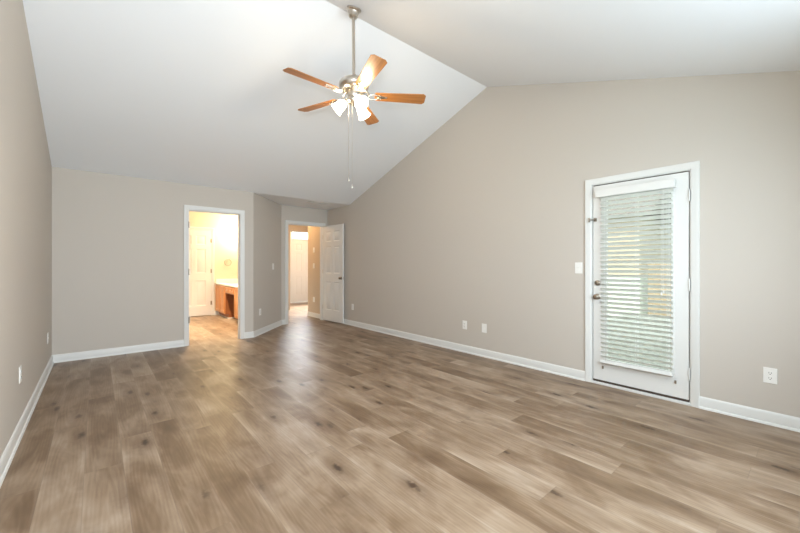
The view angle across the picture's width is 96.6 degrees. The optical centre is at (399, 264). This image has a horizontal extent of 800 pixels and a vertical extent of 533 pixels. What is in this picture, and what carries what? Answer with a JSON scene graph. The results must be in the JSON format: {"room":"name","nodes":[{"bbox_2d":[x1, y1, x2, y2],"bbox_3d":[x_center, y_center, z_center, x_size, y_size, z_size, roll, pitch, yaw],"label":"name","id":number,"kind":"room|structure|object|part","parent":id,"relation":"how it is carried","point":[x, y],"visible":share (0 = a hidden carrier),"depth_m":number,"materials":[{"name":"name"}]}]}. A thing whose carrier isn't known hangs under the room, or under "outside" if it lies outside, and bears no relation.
{"room":"empty bedroom","nodes":[
{"label":"empty bedroom","id":0,"kind":"room"},
{"bbox_2d":[0,0,51,457],"bbox_3d":[-2.205,-0.588,1.842,0.120,3.614,6.922,0,0,-40],"label":"wall","id":1,"kind":"structure","parent":0,"point":[25,162],"depth_m":2.64,"materials":[{"name":"beige paint"}]},
{"bbox_2d":[19,365,21,383],"bbox_3d":[-2.752,0.794,2.584,0.009,0.118,0.076,0,0,-40],"label":"wall outlet","id":2,"kind":"object","parent":1,"relation":"attached to","point":[20,367],"visible":1,"depth_m":2.57,"materials":[{"name":"white plastic"}]},
{"bbox_2d":[0,340,183,487],"bbox_3d":[-1.628,1.169,2.353,1.421,0.100,6.652,0,0,-40],"label":"baseboard","id":3,"kind":"structure","parent":1,"relation":"attached to","point":[10,450],"depth_m":4.00,"materials":[{"name":"white paint"}]},
{"bbox_2d":[52,167,252,354],"bbox_3d":[-3.438,-0.151,5.260,2.435,2.740,0.120,0,0,-40],"label":"wall","id":4,"kind":"structure","parent":0,"point":[118,240],"depth_m":4.85,"materials":[{"name":"beige paint"}]},
{"bbox_2d":[184,205,244,345],"bbox_3d":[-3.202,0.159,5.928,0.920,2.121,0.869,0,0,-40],"label":"door frame","id":5,"kind":"structure","parent":4,"relation":"in","point":[241,213],"depth_m":5.75,"materials":[{"name":"white paint"}]},
{"bbox_2d":[189,211,237,316],"bbox_3d":[-5.000,-0.151,8.352,2.758,2.740,0.120,0,0,-40],"label":"wall","id":6,"kind":"structure","parent":0,"point":[225,226],"depth_m":8.80,"materials":[{"name":"beige paint"}]},
{"bbox_2d":[189,227,213,316],"bbox_3d":[-4.840,0.161,8.363,0.886,2.117,0.070,0,0,-40],"label":"door","id":7,"kind":"structure","parent":6,"relation":"in","point":[201,242],"depth_m":8.49,"materials":[{"name":"white paint"}]},
{"bbox_2d":[216,279,237,282],"bbox_3d":[-3.556,0.391,8.095,0.644,0.094,2.137,0,0,-40],"label":"backsplash","id":8,"kind":"structure","parent":6,"relation":"attached to","point":[217,280],"depth_m":8.82,"materials":[{"name":"stone"}]},
{"bbox_2d":[253,193,280,330],"bbox_3d":[-2.502,-0.151,6.678,0.120,2.740,1.346,0,0,3],"label":"wall","id":9,"kind":"structure","parent":0,"point":[266,212],"depth_m":6.53,"materials":[{"name":"beige paint"}]},
{"bbox_2d":[245,320,284,338],"bbox_3d":[-2.436,1.169,6.598,0.122,0.100,1.434,0,0,7],"label":"baseboard","id":10,"kind":"structure","parent":9,"relation":"attached to","point":[260,331],"depth_m":6.39,"materials":[{"name":"white paint"}]},
{"bbox_2d":[288,225,307,309],"bbox_3d":[-2.731,-0.001,10.908,4.012,2.440,1.650,0,0,-40],"label":"wall","id":11,"kind":"structure","parent":0,"point":[291,228],"depth_m":9.61,"materials":[{"name":"beige paint"}]},
{"bbox_2d":[253,192,346,209],"bbox_3d":[-2.057,-1.271,7.041,2.077,0.100,1.041,0,0,-40],"label":"ceiling","id":12,"kind":"structure","parent":0,"point":[282,200],"depth_m":7.08,"materials":[{"name":"white paint"}]},
{"bbox_2d":[306,201,328,204],"bbox_3d":[-1.612,-1.216,6.981,0.380,0.009,0.200,0,0,-40],"label":"ceiling vent","id":13,"kind":"object","parent":12,"relation":"in","point":[314,202],"visible":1,"depth_m":6.94,"materials":[{"name":"white paint"}]},
{"bbox_2d":[281,205,326,319],"bbox_3d":[-2.056,-0.001,7.646,1.050,2.440,0.120,0,0,-40],"label":"wall","id":14,"kind":"structure","parent":0,"point":[292,213],"depth_m":7.37,"materials":[{"name":"beige paint"}]},
{"bbox_2d":[285,220,343,323],"bbox_3d":[-1.792,0.149,7.389,0.962,2.139,0.890,0,0,-40],"label":"door","id":15,"kind":"structure","parent":14,"relation":"in","point":[332,236],"depth_m":7.56,"materials":[{"name":"white paint"}]},
{"bbox_3d":[-2.002,0.149,7.601,0.917,2.139,0.018,0,0,-40],"label":"casing","id":16,"kind":"part","parent":15,"relation":"part of","materials":[{"name":"white paint"}]},
{"bbox_2d":[308,226,319,313],"bbox_3d":[-0.738,-0.001,9.344,3.245,2.440,0.756,0,0,-40],"label":"wall","id":17,"kind":"structure","parent":0,"point":[313,232],"depth_m":8.32,"materials":[{"name":"beige paint"}]},
{"bbox_2d":[307,312,319,318],"bbox_3d":[-1.982,1.169,8.284,0.024,0.100,0.756,0,0,-40],"label":"baseboard","id":18,"kind":"structure","parent":17,"relation":"attached to","point":[316,315],"depth_m":8.32,"materials":[{"name":"white paint"}]},
{"bbox_2d":[0,302,799,532],"bbox_3d":[-0.866,1.279,6.087,7.664,0.120,11.649,0,0,-40],"label":"floor","id":19,"kind":"structure","parent":0,"point":[306,424],"depth_m":2.31,"materials":[{"name":"wood"}]},
{"bbox_2d":[215,285,233,316],"bbox_3d":[-3.985,0.847,8.584,0.664,0.745,0.837,0,0,-40],"label":"vanity cabinet","id":20,"kind":"object","parent":19,"relation":"on","point":[224,303],"visible":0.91,"depth_m":8.18,"materials":[{"name":"brown wood"}]},
{"bbox_3d":[-4.358,0.796,8.524,0.020,0.595,0.370,0,0,-40],"label":"cabinet door","id":21,"kind":"part","parent":20,"relation":"part of","materials":[{"name":"brown wood"}]},
{"bbox_3d":[-4.098,0.796,8.220,0.020,0.595,0.370,0,0,-40],"label":"cabinet door","id":22,"kind":"part","parent":20,"relation":"part of","materials":[{"name":"brown wood"}]},
{"bbox_2d":[234,287,237,318],"bbox_3d":[-3.072,0.847,7.511,0.664,0.745,0.580,0,0,-40],"label":"vanity cabinet","id":23,"kind":"object","parent":19,"relation":"on","point":[235,289],"visible":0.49,"depth_m":7.41,"materials":[{"name":"brown wood"}]},
{"bbox_2d":[215,279,237,287],"bbox_3d":[-3.566,0.408,8.087,0.669,0.129,2.137,0,0,-40],"label":"countertop","id":24,"kind":"structure","parent":23,"relation":"on","point":[224,282],"depth_m":8.71,"materials":[{"name":"stone"}]},
{"bbox_2d":[225,286,233,294],"bbox_3d":[-3.534,0.559,7.958,0.588,0.170,0.696,0,0,-40],"label":"drawer unit","id":25,"kind":"object","parent":24,"relation":"attached to","point":[228,290],"visible":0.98,"depth_m":7.75,"materials":[{"name":"brown wood"}]},
{"bbox_2d":[23,0,799,204],"bbox_3d":[-0.468,-1.813,3.243,4.582,1.264,6.802,0,0,-40],"label":"ceiling","id":26,"kind":"structure","parent":0,"point":[193,92],"depth_m":3.51,"materials":[{"name":"white paint"}]},
{"bbox_2d":[283,5,425,187],"bbox_3d":[-0.450,-1.500,3.172,1.242,1.649,1.301,0,0,-40],"label":"ceiling fan","id":27,"kind":"object","parent":26,"relation":"hanging from","point":[354,86],"visible":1,"depth_m":3.17,"materials":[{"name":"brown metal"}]},
{"bbox_3d":[-0.721,-1.523,2.924,0.463,0.034,0.134,0,0,-42],"label":"fan blade","id":28,"kind":"part","parent":27,"relation":"part of","materials":[{"name":"brown wood"}]},
{"bbox_3d":[-0.776,-1.523,3.410,0.463,0.034,0.134,0,0,30],"label":"fan blade","id":29,"kind":"part","parent":27,"relation":"part of","materials":[{"name":"brown wood"}]},
{"bbox_3d":[-0.524,-1.438,3.205,0.073,0.068,0.048,0,0,0],"label":"light bulb","id":30,"kind":"part","parent":27,"relation":"part of","materials":[{"name":"white glass"}]},
{"bbox_3d":[-0.455,-1.103,3.154,0.014,0.736,0.014,0,0,-40],"label":"pull chain","id":31,"kind":"part","parent":27,"relation":"part of","materials":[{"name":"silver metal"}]},
{"bbox_3d":[-0.359,-1.438,3.300,0.048,0.068,0.073,0,0,30],"label":"light bulb","id":32,"kind":"part","parent":27,"relation":"part of","materials":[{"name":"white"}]},
{"bbox_3d":[-0.330,-1.523,3.613,0.134,0.034,0.463,0,0,12],"label":"fan blade","id":33,"kind":"part","parent":27,"relation":"part of","materials":[{"name":"brown wood"}]},
{"bbox_3d":[-0.242,-1.523,2.825,0.134,0.034,0.463,0,0,-24],"label":"fan blade","id":34,"kind":"part","parent":27,"relation":"part of","materials":[{"name":"brown wood"}]},
{"bbox_3d":[0.000,-1.523,3.251,0.463,0.034,0.134,0,0,-6],"label":"fan blade","id":35,"kind":"part","parent":27,"relation":"part of","materials":[{"name":"brown wood"}]},
{"bbox_2d":[327,71,799,417],"bbox_3d":[0.893,-0.588,5.086,0.120,3.614,7.843,0,0,-40],"label":"wall","id":36,"kind":"structure","parent":0,"point":[483,221],"depth_m":3.89,"materials":[{"name":"beige paint"}]},
{"bbox_2d":[343,319,584,380],"bbox_3d":[0.159,1.169,5.838,0.024,0.100,5.506,0,0,-40],"label":"baseboard","id":37,"kind":"structure","parent":36,"relation":"attached to","point":[577,374],"depth_m":4.72,"materials":[{"name":"white paint"}]},
{"bbox_2d":[462,320,466,328],"bbox_3d":[0.902,0.838,4.976,0.009,0.118,0.076,0,0,-40],"label":"wall outlet","id":38,"kind":"object","parent":36,"relation":"attached to","point":[464,323],"visible":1,"depth_m":4.97,"materials":[{"name":"white plastic"}]},
{"bbox_2d":[482,324,486,332],"bbox_3d":[1.115,0.840,4.725,0.012,0.118,0.076,0,0,-40],"label":"cable plate","id":39,"kind":"object","parent":36,"relation":"attached to","point":[484,326],"visible":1,"depth_m":4.72,"materials":[{"name":"white plastic"}]},
{"bbox_2d":[575,262,581,273],"bbox_3d":[1.901,0.033,3.797,0.018,0.118,0.076,0,0,-40],"label":"light switch","id":40,"kind":"object","parent":36,"relation":"attached to","point":[578,265],"visible":1,"depth_m":3.80,"materials":[{"name":"white plastic"}]},
{"bbox_2d":[585,161,699,407],"bbox_3d":[2.281,0.166,3.417,0.172,2.107,0.932,0,0,-40],"label":"door","id":41,"kind":"structure","parent":36,"relation":"in","point":[686,194],"depth_m":3.18,"materials":[{"name":"white paint"}]},
{"bbox_3d":[2.009,0.326,3.646,0.056,0.062,0.062,0,0,-40],"label":"knob","id":42,"kind":"part","parent":41,"relation":"part of","materials":[{"name":"silver metal"}]},
{"bbox_3d":[2.293,1.208,3.427,0.140,0.022,0.818,0,0,-40],"label":"sill","id":43,"kind":"part","parent":41,"relation":"part of","materials":[{"name":"white paint"}]},
{"bbox_2d":[699,396,799,431],"bbox_3d":[1.282,1.169,1.189,4.342,0.100,1.165,0,0,-40],"label":"baseboard","id":44,"kind":"structure","parent":36,"relation":"attached to","point":[792,423],"depth_m":2.79,"materials":[{"name":"white paint"}]},
{"bbox_2d":[763,367,776,383],"bbox_3d":[2.825,0.845,2.719,0.009,0.118,0.076,0,0,-40],"label":"wall outlet","id":45,"kind":"object","parent":36,"relation":"attached to","point":[769,374],"visible":1,"depth_m":2.72,"materials":[{"name":"white plastic"}]},
{"bbox_2d":[595,178,676,383],"bbox_3d":[2.214,0.147,3.388,0.078,1.816,0.656,0,0,-40],"label":"window blind","id":46,"kind":"object","parent":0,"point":[668,183],"visible":1,"depth_m":3.35,"materials":[{"name":"white plastic"}]},
{"bbox_3d":[2.064,0.129,3.570,0.056,1.680,0.014,0,0,-40],"label":"ladder cord","id":47,"kind":"part","parent":46,"relation":"part of","materials":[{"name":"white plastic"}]},
{"bbox_3d":[2.224,0.977,3.382,0.052,0.040,0.592,0,0,-40],"label":"rail","id":48,"kind":"part","parent":46,"relation":"part of","materials":[{"name":"white plastic"}]},
{"bbox_3d":[2.346,-0.207,3.183,0.013,0.957,0.028,0,0,-40],"label":"pull cord","id":49,"kind":"part","parent":46,"relation":"part of","materials":[{"name":"white fabric"}]},
{"bbox_3d":[2.397,0.129,3.179,0.056,1.680,0.014,0,0,-40],"label":"ladder cord","id":50,"kind":"part","parent":46,"relation":"part of","materials":[{"name":"white fabric"}]},
{"bbox_3d":[-2.927,-0.001,11.903,3.260,2.440,0.120,0,0,-40],"label":"wall","id":51,"kind":"structure","parent":0,"visible":0},
{"bbox_2d":[290,232,307,302],"bbox_3d":[-3.176,0.021,11.675,0.929,2.397,0.146,0,0,-40],"label":"door","id":52,"kind":"structure","parent":51,"relation":"in","point":[298,248],"depth_m":11.56,"materials":[{"name":"white paint"}]},
{"bbox_3d":[-3.139,0.021,11.632,0.929,2.397,0.018,0,0,-40],"label":"casing","id":53,"kind":"part","parent":52,"relation":"part of","materials":[{"name":"white paint"}]},
{"label":"outside","id":54,"kind":"structure","parent":0,"visible":0},
{"bbox_3d":[8.177,1.919,13.533,90.000,0.100,90.000,0,0,-40],"label":"lawn","id":55,"kind":"structure","parent":54,"visible":0},
{"bbox_2d":[608,193,670,315],"bbox_3d":[6.111,-0.831,15.188,8.000,5.400,9.800,0,0,-40],"label":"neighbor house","id":56,"kind":"structure","parent":55,"relation":"on","point":[665,193],"depth_m":9.77,"materials":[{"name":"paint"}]},
{"bbox_2d":[648,264,670,315],"bbox_3d":[8.890,0.894,6.882,0.060,1.850,6.950,0,0,-40],"label":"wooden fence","id":57,"kind":"object","parent":55,"relation":"on","point":[662,309],"visible":0.03,"depth_m":9.36,"materials":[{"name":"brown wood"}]},
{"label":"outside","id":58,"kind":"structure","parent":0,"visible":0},
{"bbox_2d":[608,311,670,370],"bbox_3d":[4.847,1.299,5.836,6.852,0.040,5.800,0,0,-40],"label":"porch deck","id":59,"kind":"object","parent":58,"point":[641,317],"visible":0.01,"depth_m":6.03,"materials":[{"name":"white wood"}]}
]}

